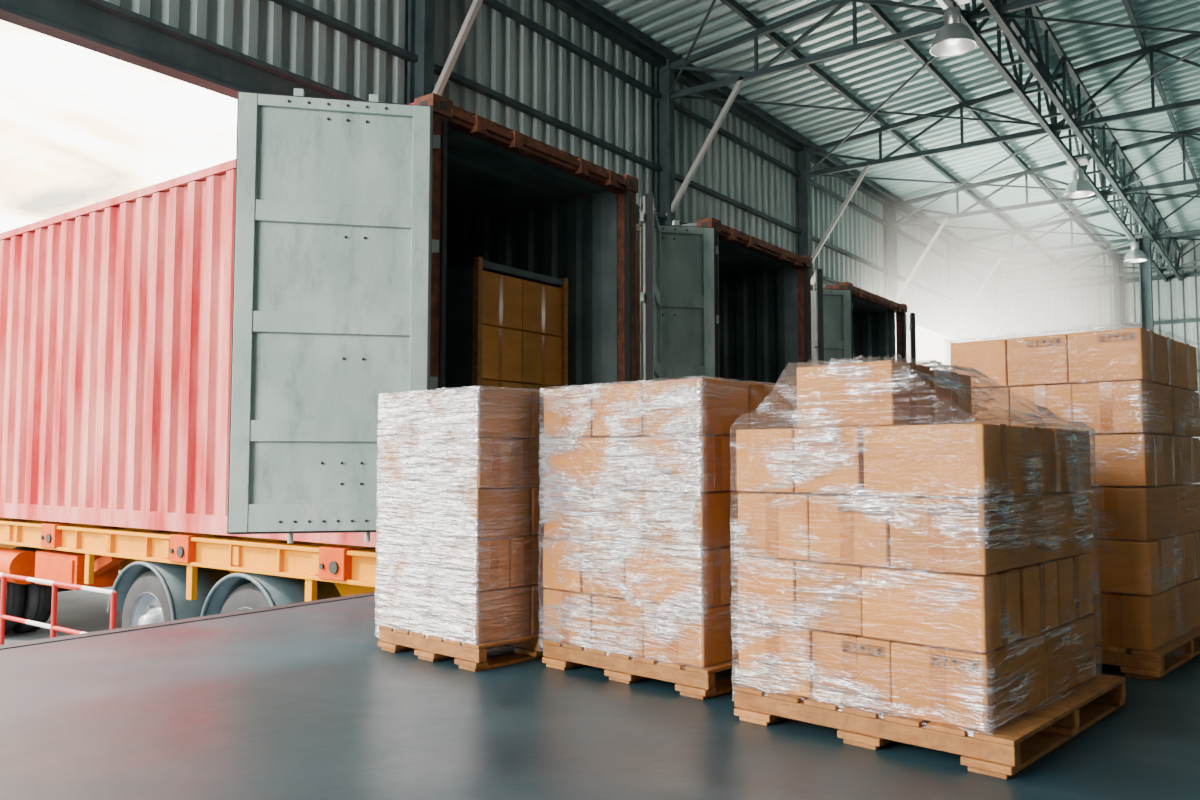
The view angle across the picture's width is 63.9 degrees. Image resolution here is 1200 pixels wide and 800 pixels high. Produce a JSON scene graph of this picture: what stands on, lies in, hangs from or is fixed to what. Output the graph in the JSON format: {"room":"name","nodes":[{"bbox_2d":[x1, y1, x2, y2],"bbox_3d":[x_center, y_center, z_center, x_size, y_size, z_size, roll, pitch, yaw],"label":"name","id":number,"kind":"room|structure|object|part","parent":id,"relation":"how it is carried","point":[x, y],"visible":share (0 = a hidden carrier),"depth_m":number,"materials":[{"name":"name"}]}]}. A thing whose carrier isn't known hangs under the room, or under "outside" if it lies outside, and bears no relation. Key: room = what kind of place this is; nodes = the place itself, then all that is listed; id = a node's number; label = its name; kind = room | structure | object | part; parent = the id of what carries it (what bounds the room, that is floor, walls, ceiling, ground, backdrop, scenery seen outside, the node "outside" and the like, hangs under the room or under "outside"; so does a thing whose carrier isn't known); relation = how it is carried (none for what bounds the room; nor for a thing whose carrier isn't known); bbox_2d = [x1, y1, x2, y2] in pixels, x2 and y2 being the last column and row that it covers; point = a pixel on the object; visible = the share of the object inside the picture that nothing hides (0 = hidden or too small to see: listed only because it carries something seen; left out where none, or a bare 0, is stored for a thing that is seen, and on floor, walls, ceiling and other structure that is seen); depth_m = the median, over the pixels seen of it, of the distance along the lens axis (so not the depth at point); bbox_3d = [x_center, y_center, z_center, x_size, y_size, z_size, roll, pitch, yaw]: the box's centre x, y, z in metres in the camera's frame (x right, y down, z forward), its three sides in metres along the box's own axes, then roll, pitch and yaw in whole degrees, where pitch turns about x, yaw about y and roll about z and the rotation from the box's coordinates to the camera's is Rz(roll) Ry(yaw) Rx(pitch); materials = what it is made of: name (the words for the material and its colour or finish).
{"room":"distribution center","nodes":[
{"label":"distribution center","id":0,"kind":"room"},
{"bbox_2d":[104,0,1008,339],"bbox_3d":[0.966,-3.558,13.795,0.050,2.520,39.000,-3,-4,36],"label":"wall","id":1,"kind":"structure","parent":0,"point":[498,53],"depth_m":12.16,"materials":[{"name":"grey metal"}]},
{"bbox_2d":[0,0,1012,370],"bbox_3d":[1.075,-1.038,13.558,0.260,7.520,39.000,-3,-4,36],"label":"trim","id":2,"kind":"structure","parent":1,"relation":"attached to","point":[100,26],"depth_m":11.20,"materials":[{"name":"metal"}]},
{"bbox_2d":[433,0,998,95],"bbox_3d":[7.632,-4.538,5.722,20.107,3.105,4.647,-3,-4,36],"label":"roof truss","id":3,"kind":"object","parent":1,"relation":"attached to","point":[475,6],"depth_m":9.52,"materials":[{"name":"grey metal"}]},
{"bbox_2d":[662,0,1199,215],"bbox_3d":[10.350,-4.307,9.426,20.107,3.105,4.647,-3,-4,36],"label":"roof truss","id":4,"kind":"object","parent":1,"relation":"attached to","point":[741,76],"depth_m":12.56,"materials":[{"name":"grey metal"}]},
{"bbox_2d":[800,34,1199,262],"bbox_3d":[13.038,-4.078,13.090,20.107,3.105,4.548,-3,-4,36],"label":"roof truss","id":5,"kind":"object","parent":1,"relation":"attached to","point":[1141,53],"depth_m":15.51,"materials":[{"name":"grey metal"}]},
{"bbox_2d":[0,595,1199,799],"bbox_3d":[10.199,1.346,6.714,17.560,0.250,39.000,-3,-4,36],"label":"floor","id":6,"kind":"structure","parent":0,"point":[305,702],"depth_m":2.80,"materials":[{"name":"concrete"}]},
{"bbox_2d":[0,591,379,649],"bbox_3d":[3.143,1.610,11.875,0.092,0.144,39.000,-3,-4,36],"label":"trim","id":7,"kind":"structure","parent":6,"relation":"attached to","point":[131,628],"depth_m":4.72,"materials":[{"name":"metal"}]},
{"bbox_2d":[374,385,558,671],"bbox_3d":[-0.489,0.510,4.136,0.705,1.096,0.676,-3,-5,43],"label":"wooden pallet","id":8,"kind":"object","parent":6,"relation":"on","point":[459,563],"visible":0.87,"depth_m":3.85,"materials":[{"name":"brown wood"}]},
{"bbox_2d":[538,376,796,699],"bbox_3d":[0.294,0.488,3.771,0.835,1.096,0.716,-3,-5,43],"label":"wooden pallet","id":9,"kind":"object","parent":6,"relation":"on","point":[639,508],"visible":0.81,"depth_m":3.46,"materials":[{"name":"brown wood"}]},
{"bbox_2d":[730,357,1125,779],"bbox_3d":[1.048,0.437,3.079,0.870,1.112,0.986,-3,-5,43],"label":"wooden pallet","id":10,"kind":"object","parent":6,"relation":"on","point":[912,563],"visible":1,"depth_m":2.76,"materials":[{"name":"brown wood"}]},
{"bbox_2d":[945,327,1199,680],"bbox_3d":[2.063,0.400,4.132,0.800,1.316,0.966,-3,-5,43],"label":"wooden pallet","id":11,"kind":"object","parent":6,"relation":"on","point":[1133,388],"visible":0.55,"depth_m":3.69,"materials":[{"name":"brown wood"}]},
{"bbox_2d":[1008,257,1199,372],"bbox_3d":[20.594,-1.339,23.341,20.200,7.178,0.190,-3,-4,36],"label":"framing","id":12,"kind":"object","parent":6,"relation":"on","point":[1116,282],"visible":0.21,"depth_m":27.61,"materials":[{"name":"metal"}]},
{"bbox_2d":[1138,237,1153,331],"bbox_3d":[12.453,-0.777,21.834,0.400,5.870,0.400,-3,-4,36],"label":"steel column","id":13,"kind":"structure","parent":6,"relation":"on","point":[1145,268],"depth_m":21.93,"materials":[{"name":"grey metal"}]},
{"bbox_2d":[575,0,1199,277],"bbox_3d":[9.100,-5.538,7.950,19.565,0.961,39.000,-3,-4,36],"label":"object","id":14,"kind":"structure","parent":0,"point":[591,5],"depth_m":15.27,"materials":[{"name":"grey metal"}]},
{"bbox_2d":[930,0,976,56],"bbox_3d":[3.840,-4.200,10.484,0.480,0.750,0.480,-3,-4,36],"label":"lamp","id":15,"kind":"object","parent":14,"relation":"hanging from","point":[954,38],"visible":1,"depth_m":10.44,"materials":[{"name":"metal"}]},
{"bbox_3d":[3.840,-3.956,10.469,0.110,0.180,0.110,-3,-4,36],"label":"bulb","id":16,"kind":"part","parent":15,"relation":"part of","materials":[{"name":"white glass"}]},
{"bbox_2d":[1063,151,1094,198],"bbox_3d":[8.094,-3.839,16.282,0.480,0.750,0.480,-3,-4,36],"label":"lamp","id":17,"kind":"object","parent":14,"relation":"hanging from","point":[1079,187],"visible":1,"depth_m":16.21,"materials":[{"name":"metal"}]},
{"bbox_2d":[1123,228,1147,262],"bbox_3d":[12.053,-3.502,21.677,0.480,0.750,0.480,-3,-4,36],"label":"lamp","id":18,"kind":"object","parent":14,"relation":"hanging from","point":[1135,255],"visible":1,"depth_m":21.59,"materials":[{"name":"metal"}]},
{"bbox_2d":[594,0,1199,273],"bbox_3d":[9.122,-5.623,8.125,20.650,1.000,39.300,-3,-4,36],"label":"ceiling","id":19,"kind":"structure","parent":0,"point":[872,75],"depth_m":15.53,"materials":[{"name":"grey metal"}]},
{"bbox_2d":[888,127,1199,300],"bbox_3d":[15.726,-3.850,16.753,20.107,3.105,4.647,-3,-4,36],"label":"roof truss","id":20,"kind":"object","parent":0,"point":[946,216],"depth_m":19.42,"materials":[{"name":"grey metal"}]},
{"bbox_2d":[942,0,1181,281],"bbox_3d":[4.563,-4.742,11.286,0.410,0.900,39.132,-3,-4,36],"label":"girder","id":21,"kind":"object","parent":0,"point":[1013,34],"depth_m":14.68,"materials":[{"name":"grey metal"}]},
{"bbox_2d":[951,189,1199,325],"bbox_3d":[18.444,-3.619,20.457,20.107,3.105,4.647,-3,-4,36],"label":"roof truss","id":22,"kind":"object","parent":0,"point":[1002,254],"depth_m":23.26,"materials":[{"name":"grey metal"}]},
{"bbox_2d":[998,233,1199,338],"bbox_3d":[19.810,-3.503,22.319,20.107,3.105,0.070,-3,-4,36],"label":"roof truss","id":23,"kind":"object","parent":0,"point":[1043,281],"depth_m":27.03,"materials":[{"name":"grey metal"}]},
{"bbox_2d":[1007,240,1199,483],"bbox_3d":[20.671,-1.443,23.452,20.200,7.400,0.050,-3,-4,36],"label":"wall","id":24,"kind":"structure","parent":0,"point":[1174,299],"depth_m":27.94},
{"label":"outside","id":25,"kind":"structure","parent":0,"visible":0},
{"bbox_2d":[4,571,122,643],"bbox_3d":[-32.115,4.212,35.721,85.740,0.200,140.000,-3,-4,36],"label":"ground","id":26,"kind":"structure","parent":25,"point":[81,610],"depth_m":11.58,"materials":[{"name":"concrete"}]},
{"bbox_2d":[0,572,116,644],"bbox_3d":[-4.610,1.896,7.735,2.740,0.938,0.040,-3,-4,36],"label":"rail","id":27,"kind":"object","parent":26,"relation":"on","point":[53,626],"visible":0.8,"depth_m":7.48,"materials":[{"name":"metal"}]},
{"bbox_2d":[0,517,379,633],"bbox_3d":[-5.361,1.929,10.783,12.110,1.272,2.495,-3,-4,36],"label":"trailer","id":28,"kind":"object","parent":26,"relation":"on","point":[164,576],"visible":0.48,"depth_m":8.22,"materials":[{"name":"orange metal"}]},
{"bbox_2d":[0,88,660,546],"bbox_3d":[-5.226,-0.236,10.914,12.293,3.051,4.542,-3,-4,36],"label":"shipping container","id":29,"kind":"object","parent":28,"relation":"on","point":[213,349],"visible":0.72,"depth_m":7.87,"materials":[{"name":"metal"}]},
{"bbox_3d":[-1.673,-0.548,6.147,1.262,2.900,0.174,1,-4,-12],"label":"door","id":30,"kind":"part","parent":29,"relation":"part of","materials":[{"name":"teal paint"}]},
{"bbox_2d":[445,256,567,391],"bbox_3d":[-0.962,-0.116,7.933,0.900,1.860,1.112,-3,-4,36],"label":"cartons","id":31,"kind":"object","parent":29,"relation":"in","point":[506,326],"visible":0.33,"depth_m":7.55,"materials":[{"name":"cardboard"}]},
{"bbox_3d":[-5.299,-0.238,10.884,12.210,3.051,2.456,-3,-4,36],"label":"corner frame","id":32,"kind":"part","parent":29,"relation":"part of","materials":[{"name":"orange metal"}]},
{"bbox_3d":[0.447,-0.379,8.860,0.174,2.900,1.262,0,-4,7],"label":"door","id":33,"kind":"part","parent":29,"relation":"part of","materials":[{"name":"teal paint"}]},
{"bbox_3d":[-3.122,2.134,14.071,12.110,1.272,2.495,-3,-4,36],"label":"trailer","id":34,"kind":"object","parent":26,"relation":"on","visible":0},
{"bbox_2d":[636,217,823,416],"bbox_3d":[-2.987,-0.032,14.201,12.293,3.051,4.542,-3,-4,36],"label":"shipping container","id":35,"kind":"object","parent":34,"relation":"on","point":[729,295],"visible":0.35,"depth_m":11.49,"materials":[{"name":"metal"}]},
{"bbox_3d":[0.566,-0.343,9.435,1.262,2.900,0.174,1,-4,-12],"label":"door","id":36,"kind":"part","parent":35,"relation":"part of","materials":[{"name":"teal paint"}]},
{"bbox_3d":[-3.061,-0.033,14.171,12.210,3.051,2.456,-3,-4,36],"label":"corner frame","id":37,"kind":"part","parent":35,"relation":"part of","materials":[{"name":"orange metal"}]},
{"bbox_3d":[2.686,-0.174,12.147,0.174,2.900,1.262,0,-4,7],"label":"door","id":38,"kind":"part","parent":35,"relation":"part of","materials":[{"name":"teal paint"}]},
{"bbox_3d":[-0.852,2.352,17.570,12.110,1.272,2.495,-3,-4,36],"label":"trailer","id":39,"kind":"object","parent":26,"relation":"on","visible":0},
{"bbox_2d":[797,282,915,364],"bbox_3d":[-0.717,0.187,17.701,12.293,3.051,4.542,-3,-4,36],"label":"shipping container","id":40,"kind":"object","parent":39,"relation":"on","point":[859,324],"visible":0.21,"depth_m":15.02,"materials":[{"name":"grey metal"}]},
{"bbox_3d":[2.836,-0.125,12.934,1.262,2.900,0.174,1,-4,-12],"label":"door","id":41,"kind":"part","parent":40,"relation":"part of","materials":[{"name":"teal paint"}]},
{"bbox_3d":[-0.791,0.185,17.671,12.210,3.051,2.456,-3,-4,36],"label":"corner frame","id":42,"kind":"part","parent":40,"relation":"part of","materials":[{"name":"orange metal"}]},
{"bbox_3d":[4.956,0.044,15.646,0.174,2.900,1.262,0,-4,7],"label":"door","id":43,"kind":"part","parent":40,"relation":"part of","materials":[{"name":"teal paint"}]}
]}

